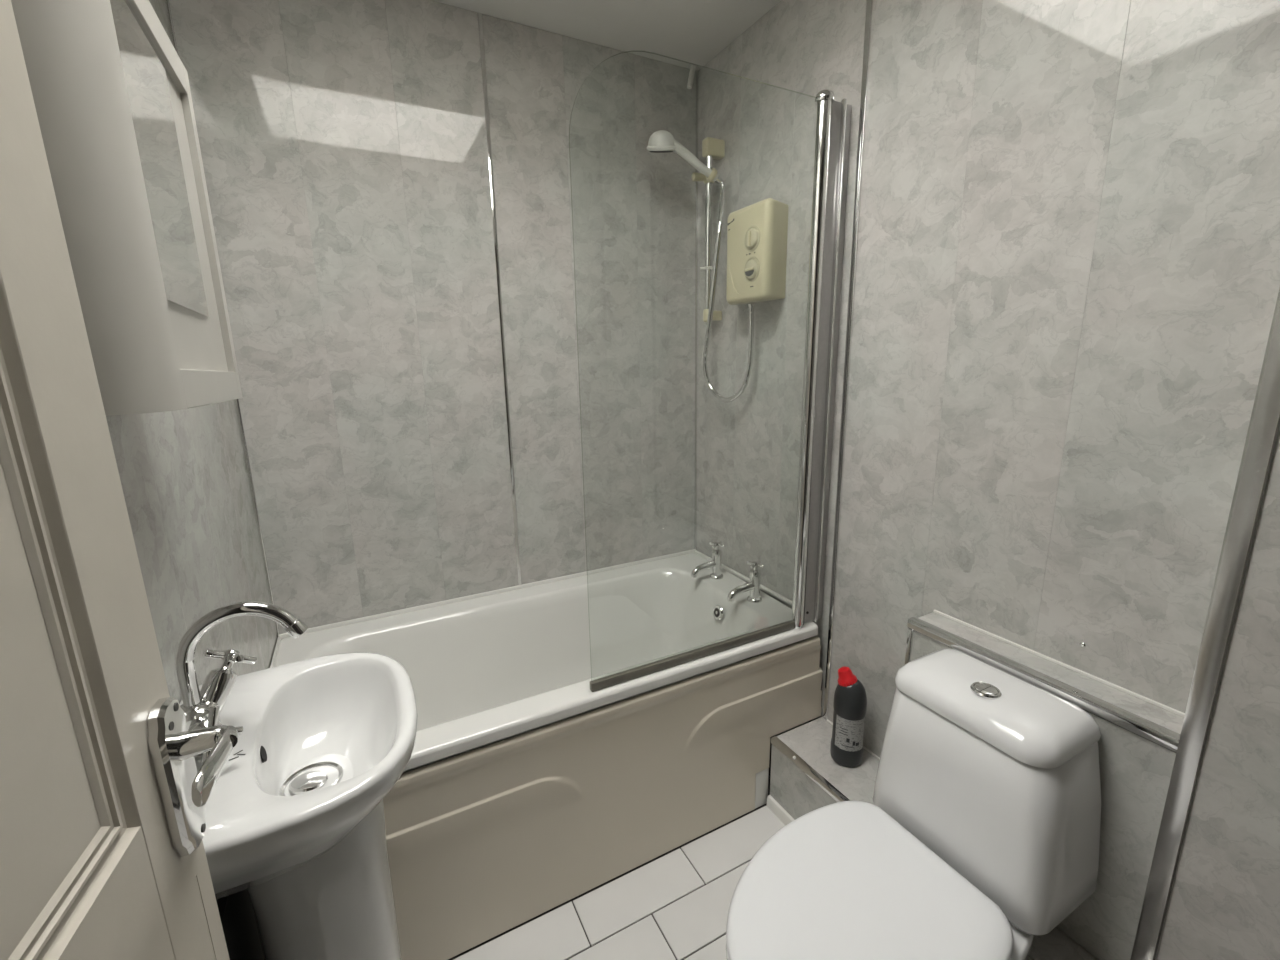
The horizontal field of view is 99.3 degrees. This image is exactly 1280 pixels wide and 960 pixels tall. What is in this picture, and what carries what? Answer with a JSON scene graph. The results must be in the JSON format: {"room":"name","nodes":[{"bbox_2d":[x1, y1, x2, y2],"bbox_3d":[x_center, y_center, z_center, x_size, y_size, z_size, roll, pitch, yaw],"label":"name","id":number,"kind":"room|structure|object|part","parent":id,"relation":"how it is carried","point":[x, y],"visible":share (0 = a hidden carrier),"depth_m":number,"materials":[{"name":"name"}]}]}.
{"room":"bathroom","nodes":[
{"label":"bathroom","id":0,"kind":"room"},
{"bbox_2d":[106,0,277,703],"bbox_3d":[-0.614,0.095,0.555,0.070,2.305,2.018,-7,14,-27],"label":"wall","id":1,"kind":"structure","parent":0,"point":[184,475],"depth_m":0.95,"materials":[{"name":"grey laminate"}]},
{"bbox_2d":[0,0,237,959],"bbox_3d":[-0.234,0.284,0.123,0.082,1.972,0.682,-6,13,-20],"label":"door","id":2,"kind":"structure","parent":1,"relation":"in","point":[104,797],"depth_m":0.33,"materials":[{"name":"white paint"}]},
{"bbox_3d":[-0.262,-0.146,0.021,0.017,0.887,0.538,-6,13,-20],"label":"field panel","id":3,"kind":"part","parent":2,"relation":"part of","materials":[{"name":"white paint"}]},
{"bbox_3d":[-0.251,-0.147,0.025,0.006,0.887,0.538,-6,13,-20],"label":"moulding","id":4,"kind":"part","parent":2,"relation":"part of","materials":[{"name":"white paint"}]},
{"bbox_3d":[-0.255,0.391,0.138,0.035,0.213,0.538,-6,13,-20],"label":"rail","id":5,"kind":"part","parent":2,"relation":"part of","materials":[{"name":"white paint"}]},
{"bbox_3d":[-0.349,0.225,0.412,0.009,0.126,0.039,-6,13,-20],"label":"handle plate","id":6,"kind":"part","parent":2,"relation":"part of","materials":[{"name":"silver metal"}]},
{"bbox_3d":[-0.306,0.203,0.392,0.010,0.022,0.071,-6,13,-20],"label":"lever","id":7,"kind":"part","parent":2,"relation":"part of","materials":[{"name":"silver metal"}]},
{"bbox_2d":[11,0,242,415],"bbox_3d":[-0.556,-0.291,0.561,0.124,0.428,0.400,-7,13,-27],"label":"upper cabinet","id":8,"kind":"object","parent":1,"relation":"attached to","point":[110,88],"visible":0.82,"depth_m":0.47,"materials":[{"name":"wood"}]},
{"bbox_3d":[-0.525,-0.495,0.575,0.008,0.036,0.289,-7,13,-27],"label":"door rail","id":9,"kind":"part","parent":8,"relation":"part of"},
{"bbox_3d":[-0.504,-0.329,0.571,0.004,0.285,0.200,-7,13,-27],"label":"mirror pane","id":10,"kind":"part","parent":8,"relation":"part of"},
{"bbox_3d":[-0.562,-0.291,0.562,0.116,0.428,0.392,-7,13,-27],"label":"door","id":11,"kind":"part","parent":8,"relation":"part of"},
{"bbox_3d":[-0.515,-0.112,0.653,0.008,0.038,0.289,-7,13,-27],"label":"door rail","id":12,"kind":"part","parent":8,"relation":"part of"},
{"bbox_3d":[-0.654,0.037,0.688,0.008,2.244,0.245,-7,14,-27],"label":"panel","id":13,"kind":"part","parent":1,"relation":"part of","materials":[{"name":"grey stone"}]},
{"bbox_3d":[-0.767,-0.008,0.900,0.008,2.244,0.245,-7,14,-27],"label":"panel","id":14,"kind":"part","parent":1,"relation":"part of","materials":[{"name":"grey stone"}]},
{"bbox_3d":[-0.881,-0.052,1.112,0.008,2.244,0.245,-7,14,-27],"label":"panel","id":15,"kind":"part","parent":1,"relation":"part of","materials":[{"name":"grey stone"}]},
{"bbox_2d":[169,0,695,635],"bbox_3d":[-0.434,-0.179,1.790,1.570,2.305,0.070,-7,14,-27],"label":"wall","id":16,"kind":"structure","parent":0,"point":[343,143],"depth_m":1.60,"materials":[{"name":"grey laminate"}]},
{"bbox_2d":[165,0,278,634],"bbox_3d":[-1.049,-0.387,1.373,0.006,1.694,0.006,-7,14,-27],"label":"trim","id":17,"kind":"structure","parent":16,"relation":"attached to","point":[167,1],"depth_m":1.45,"materials":[{"name":"metal"}]},
{"bbox_3d":[-0.952,-0.133,1.486,0.221,2.244,0.008,-7,14,-27],"label":"panel","id":18,"kind":"part","parent":16,"relation":"part of","materials":[{"name":"grey stone"}]},
{"bbox_3d":[-0.748,-0.159,1.590,0.240,2.244,0.008,-7,14,-27],"label":"panel","id":19,"kind":"part","parent":16,"relation":"part of","materials":[{"name":"grey stone"}]},
{"bbox_3d":[-0.534,-0.187,1.698,0.243,2.244,0.008,-7,14,-27],"label":"panel","id":20,"kind":"part","parent":16,"relation":"part of","materials":[{"name":"grey stone"}]},
{"bbox_2d":[478,12,520,584],"bbox_3d":[-0.429,-0.467,1.689,0.011,1.694,0.005,-7,14,-27],"label":"trim","id":21,"kind":"structure","parent":16,"relation":"attached to","point":[480,23],"depth_m":1.66,"materials":[{"name":"silver metal"}]},
{"bbox_3d":[-0.320,-0.215,1.808,0.242,2.244,0.008,-7,14,-27],"label":"panel","id":22,"kind":"part","parent":16,"relation":"part of","materials":[{"name":"grey stone"}]},
{"bbox_3d":[-0.106,-0.243,1.916,0.240,2.244,0.008,-7,14,-27],"label":"panel","id":23,"kind":"part","parent":16,"relation":"part of","materials":[{"name":"grey stone"}]},
{"bbox_3d":[0.106,-0.270,2.024,0.240,2.244,0.008,-7,14,-27],"label":"panel","id":24,"kind":"part","parent":16,"relation":"part of","materials":[{"name":"grey stone"}]},
{"bbox_2d":[694,70,698,548],"bbox_3d":[0.208,-0.549,2.011,0.008,1.696,0.008,-7,14,-27],"label":"trim","id":25,"kind":"structure","parent":16,"relation":"attached to","point":[697,71],"depth_m":1.99,"materials":[{"name":"silver metal"}]},
{"bbox_2d":[432,0,780,70],"bbox_3d":[0.022,-1.148,0.649,1.566,0.060,2.120,-7,14,-27],"label":"ceiling","id":26,"kind":"structure","parent":0,"point":[682,33],"depth_m":1.56,"materials":[{"name":"paint"}]},
{"bbox_2d":[687,64,695,88],"bbox_3d":[0.170,-1.333,1.798,0.033,0.074,0.017,-9,15,-33],"label":"clip","id":27,"kind":"object","parent":26,"relation":"hanging from","point":[693,66],"visible":1,"depth_m":1.79,"materials":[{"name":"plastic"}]},
{"bbox_2d":[448,737,784,959],"bbox_3d":[0.091,1.175,0.814,1.810,0.060,2.600,-7,14,-27],"label":"floor","id":28,"kind":"structure","parent":0,"point":[674,905],"depth_m":1.30,"materials":[{"name":"tile"}]},
{"bbox_2d":[180,652,417,959],"bbox_3d":[-0.453,0.728,0.814,0.298,0.830,0.372,-7,14,-27],"label":"basin","id":29,"kind":"object","parent":28,"relation":"on","point":[295,818],"visible":0.86,"depth_m":0.71,"materials":[{"name":"white ceramic"}]},
{"bbox_2d":[175,601,307,763],"bbox_3d":[-0.516,0.243,0.678,0.123,0.180,0.153,4,13,23],"label":"mixer tap","id":30,"kind":"object","parent":29,"relation":"on","point":[202,708],"visible":0.8,"depth_m":0.67,"materials":[{"name":"silver metal"}]},
{"bbox_3d":[-0.493,0.293,0.625,0.026,0.056,0.058,6,14,29],"label":"cross handle","id":31,"kind":"part","parent":30,"relation":"part of","materials":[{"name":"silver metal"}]},
{"bbox_3d":[-0.535,0.231,0.712,0.052,0.041,0.042,-2,12,-4],"label":"cross handle","id":32,"kind":"part","parent":30,"relation":"part of","materials":[{"name":"silver metal"}]},
{"bbox_3d":[-0.501,0.214,0.682,0.130,0.125,0.018,-7,14,-27],"label":"spout","id":33,"kind":"part","parent":30,"relation":"part of","materials":[{"name":"silver metal"}]},
{"bbox_2d":[270,549,821,959],"bbox_3d":[-0.237,0.690,1.629,1.423,0.548,0.703,-7,14,-27],"label":"bathtub","id":34,"kind":"object","parent":28,"relation":"on","point":[523,790],"visible":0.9,"depth_m":1.42,"materials":[{"name":"plastic"}]},
{"bbox_2d":[274,553,817,773],"bbox_3d":[-0.239,0.623,1.614,1.419,0.387,0.701,-7,14,-27],"label":"tub","id":35,"kind":"object","parent":34,"relation":"in","point":[500,678],"depth_m":1.60,"materials":[{"name":"plastic"}]},
{"bbox_3d":[-0.076,0.778,1.335,1.418,0.492,0.012,-7,14,-27],"label":"bath panel","id":36,"kind":"part","parent":34,"relation":"part of","materials":[{"name":"plastic"}]},
{"bbox_2d":[691,541,724,579],"bbox_3d":[0.236,0.286,1.903,0.135,0.130,0.054,-7,14,-27],"label":"tap","id":37,"kind":"object","parent":34,"relation":"on","point":[715,564],"visible":1,"depth_m":1.90,"materials":[{"name":"silver metal"}]},
{"bbox_3d":[0.221,0.311,1.899,0.100,0.044,0.026,-7,14,-27],"label":"spout","id":38,"kind":"part","parent":37,"relation":"part of","materials":[{"name":"silver metal"}]},
{"bbox_3d":[0.270,0.232,1.910,0.046,0.028,0.046,-3,12,-7],"label":"cross handle","id":39,"kind":"part","parent":37,"relation":"part of","materials":[{"name":"silver metal"}]},
{"bbox_2d":[590,89,850,691],"bbox_3d":[0.199,-0.214,1.296,0.740,1.366,0.045,-7,14,-27],"label":"screen","id":40,"kind":"object","parent":34,"relation":"on","point":[833,119],"visible":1,"depth_m":1.41,"materials":[{"name":"silver glass"}]},
{"bbox_3d":[0.444,-0.242,1.421,0.041,1.336,0.033,-7,14,-27],"label":"hinge post","id":41,"kind":"part","parent":40,"relation":"part of","materials":[{"name":"silver metal"}]},
{"bbox_2d":[727,560,763,602],"bbox_3d":[0.331,0.326,1.713,0.135,0.130,0.054,-7,14,-27],"label":"tap","id":42,"kind":"object","parent":34,"relation":"on","point":[754,596],"visible":1,"depth_m":1.71,"materials":[{"name":"silver metal"}]},
{"bbox_3d":[0.316,0.350,1.710,0.100,0.044,0.026,-7,14,-27],"label":"spout","id":43,"kind":"part","parent":42,"relation":"part of","materials":[{"name":"silver metal"}]},
{"bbox_3d":[0.365,0.272,1.720,0.046,0.028,0.046,-3,12,-7],"label":"cross handle","id":44,"kind":"part","parent":42,"relation":"part of","materials":[{"name":"silver metal"}]},
{"bbox_2d":[726,648,1101,959],"bbox_3d":[0.438,0.743,0.958,0.658,0.702,0.358,-7,14,-27],"label":"toilet","id":45,"kind":"object","parent":28,"relation":"on","point":[980,834],"visible":1,"depth_m":0.92,"materials":[{"name":"ceramic"}]},
{"bbox_3d":[0.344,0.711,0.901,0.447,0.024,0.358,-7,14,-27],"label":"lid","id":46,"kind":"part","parent":45,"relation":"part of","materials":[{"name":"plastic"}]},
{"bbox_3d":[0.640,0.401,1.005,0.180,0.050,0.290,-7,14,-27],"label":"cistern lid","id":47,"kind":"part","parent":45,"relation":"part of","materials":[{"name":"white ceramic"}]},
{"bbox_2d":[767,717,1097,959],"bbox_3d":[0.647,0.910,1.294,0.211,0.231,0.783,-7,14,-27],"label":"ledge","id":48,"kind":"object","parent":28,"relation":"on","point":[805,778],"visible":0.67,"depth_m":1.47,"materials":[{"name":"grey stone"}]},
{"bbox_3d":[0.560,1.018,1.271,0.011,0.034,0.780,-7,14,-27],"label":"skirting","id":49,"kind":"part","parent":48,"relation":"part of","materials":[{"name":"white plastic"}]},
{"bbox_3d":[0.567,0.925,1.255,0.008,0.222,0.783,-7,14,-27],"label":"panel","id":50,"kind":"part","parent":48,"relation":"part of","materials":[{"name":"grey stone"}]},
{"bbox_2d":[830,667,866,766],"bbox_3d":[0.560,0.628,1.456,0.083,0.267,0.083,-7,14,-27],"label":"bottle","id":51,"kind":"object","parent":48,"relation":"on","point":[850,698],"visible":1,"depth_m":1.43,"materials":[{"name":"grey plastic"}]},
{"bbox_2d":[840,727,858,747],"bbox_3d":[0.551,0.678,1.431,0.050,0.051,0.009,2,13,15],"label":"print","id":52,"kind":"object","parent":51,"relation":"attached to","point":[849,736],"depth_m":1.43,"materials":[{"name":"white paper"}]},
{"bbox_2d":[905,610,1184,959],"bbox_3d":[0.765,0.587,1.109,0.094,0.482,0.469,-7,14,-27],"label":"ledge","id":53,"kind":"object","parent":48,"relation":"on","point":[1138,742],"visible":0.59,"depth_m":0.94,"materials":[{"name":"grey laminate"}]},
{"bbox_3d":[0.626,0.562,1.292,0.014,0.456,0.013,-7,14,-27],"label":"chrome corner trim","id":54,"kind":"part","parent":53,"relation":"part of","materials":[{"name":"silver metal"}]},
{"bbox_3d":[0.731,0.368,1.045,0.025,0.024,0.468,-7,14,-27],"label":"chrome edge trim","id":55,"kind":"part","parent":53,"relation":"part of","materials":[{"name":"silver metal"}]},
{"bbox_3d":[0.765,0.361,1.060,0.086,0.008,0.466,-7,14,-27],"label":"shelf panel","id":56,"kind":"part","parent":53,"relation":"part of","materials":[{"name":"grey plastic"}]},
{"bbox_2d":[696,0,1279,757],"bbox_3d":[0.711,-0.077,1.229,0.070,2.305,2.018,-7,14,-27],"label":"wall","id":57,"kind":"structure","parent":0,"point":[1067,283],"depth_m":1.06,"materials":[{"name":"grey laminate"}]},
{"bbox_2d":[692,137,724,321],"bbox_3d":[0.235,-0.811,1.778,0.109,0.564,0.094,-7,14,-27],"label":"riser rail","id":58,"kind":"object","parent":57,"relation":"attached to","point":[712,148],"visible":0.87,"depth_m":1.77,"materials":[{"name":"silver metal"}]},
{"bbox_2d":[647,130,753,402],"bbox_3d":[0.200,-0.660,1.738,0.338,0.821,0.151,2,13,14],"label":"handset","id":59,"kind":"object","parent":58,"relation":"attached to","point":[661,141],"visible":0.99,"depth_m":1.70,"materials":[{"name":"plastic"}]},
{"bbox_3d":[0.156,-0.993,1.683,0.186,0.115,0.031,-5,13,-19],"label":"handle","id":60,"kind":"part","parent":59,"relation":"part of","materials":[{"name":"plastic"}]},
{"bbox_3d":[0.227,-0.813,1.800,0.021,0.535,0.021,-7,14,-27],"label":"rail","id":61,"kind":"part","parent":58,"relation":"part of","materials":[{"name":"silver metal"}]},
{"bbox_3d":[0.274,-0.262,1.972,0.008,2.244,0.240,-7,14,-27],"label":"panel","id":62,"kind":"part","parent":57,"relation":"part of","materials":[{"name":"grey stone"}]},
{"bbox_2d":[726,198,787,312],"bbox_3d":[0.341,-0.651,1.612,0.108,0.295,0.193,-7,14,-27],"label":"shower","id":63,"kind":"object","parent":57,"relation":"attached to","point":[757,232],"visible":1,"depth_m":1.55,"materials":[{"name":"beige plastic"}]},
{"bbox_3d":[0.288,-0.615,1.637,0.005,0.125,0.065,-7,14,-27],"label":"moulding","id":64,"kind":"part","parent":63,"relation":"part of","materials":[{"name":"beige plastic"}]},
{"bbox_2d":[748,302,754,312],"bbox_3d":[0.341,-0.527,1.663,0.022,0.032,0.022,-7,14,-27],"label":"outlet","id":65,"kind":"object","parent":63,"relation":"attached to","point":[751,305],"depth_m":1.66,"materials":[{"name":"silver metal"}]},
{"bbox_3d":[0.385,-0.219,1.765,0.008,2.244,0.238,-7,14,-27],"label":"panel","id":66,"kind":"part","parent":57,"relation":"part of","materials":[{"name":"grey stone"}]},
{"bbox_3d":[0.495,-0.176,1.559,0.008,2.244,0.238,-7,14,-27],"label":"panel","id":67,"kind":"part","parent":57,"relation":"part of","materials":[{"name":"grey stone"}]},
{"bbox_2d":[823,0,872,718],"bbox_3d":[0.542,-0.264,1.428,0.006,2.014,0.015,-7,14,-27],"label":"trim","id":68,"kind":"structure","parent":57,"relation":"attached to","point":[869,6],"depth_m":1.40,"materials":[{"name":"silver metal"}]},
{"bbox_3d":[0.613,-0.130,1.339,0.008,2.244,0.269,-7,14,-27],"label":"panel","id":69,"kind":"part","parent":57,"relation":"part of","materials":[{"name":"grey stone"}]},
{"bbox_3d":[0.732,-0.083,1.116,0.008,2.244,0.245,-7,14,-27],"label":"panel","id":70,"kind":"part","parent":57,"relation":"part of","materials":[{"name":"grey stone"}]},
{"bbox_3d":[0.853,-0.036,0.890,0.008,2.244,0.277,-7,14,-27],"label":"panel","id":71,"kind":"part","parent":57,"relation":"part of","materials":[{"name":"grey stone"}]},
{"bbox_2d":[1155,428,1279,959],"bbox_3d":[0.968,0.034,0.562,0.100,2.244,0.462,-7,14,-27],"label":"wall","id":72,"kind":"structure","parent":0,"point":[1224,902],"depth_m":0.77,"materials":[{"name":"grey plastic"}]},
{"bbox_2d":[1131,288,1279,959],"bbox_3d":[0.864,-0.005,0.751,0.106,2.243,0.028,-7,14,-27],"label":"trim","id":73,"kind":"structure","parent":72,"relation":"attached to","point":[1264,425],"depth_m":0.78,"materials":[{"name":"metal"}]}
]}

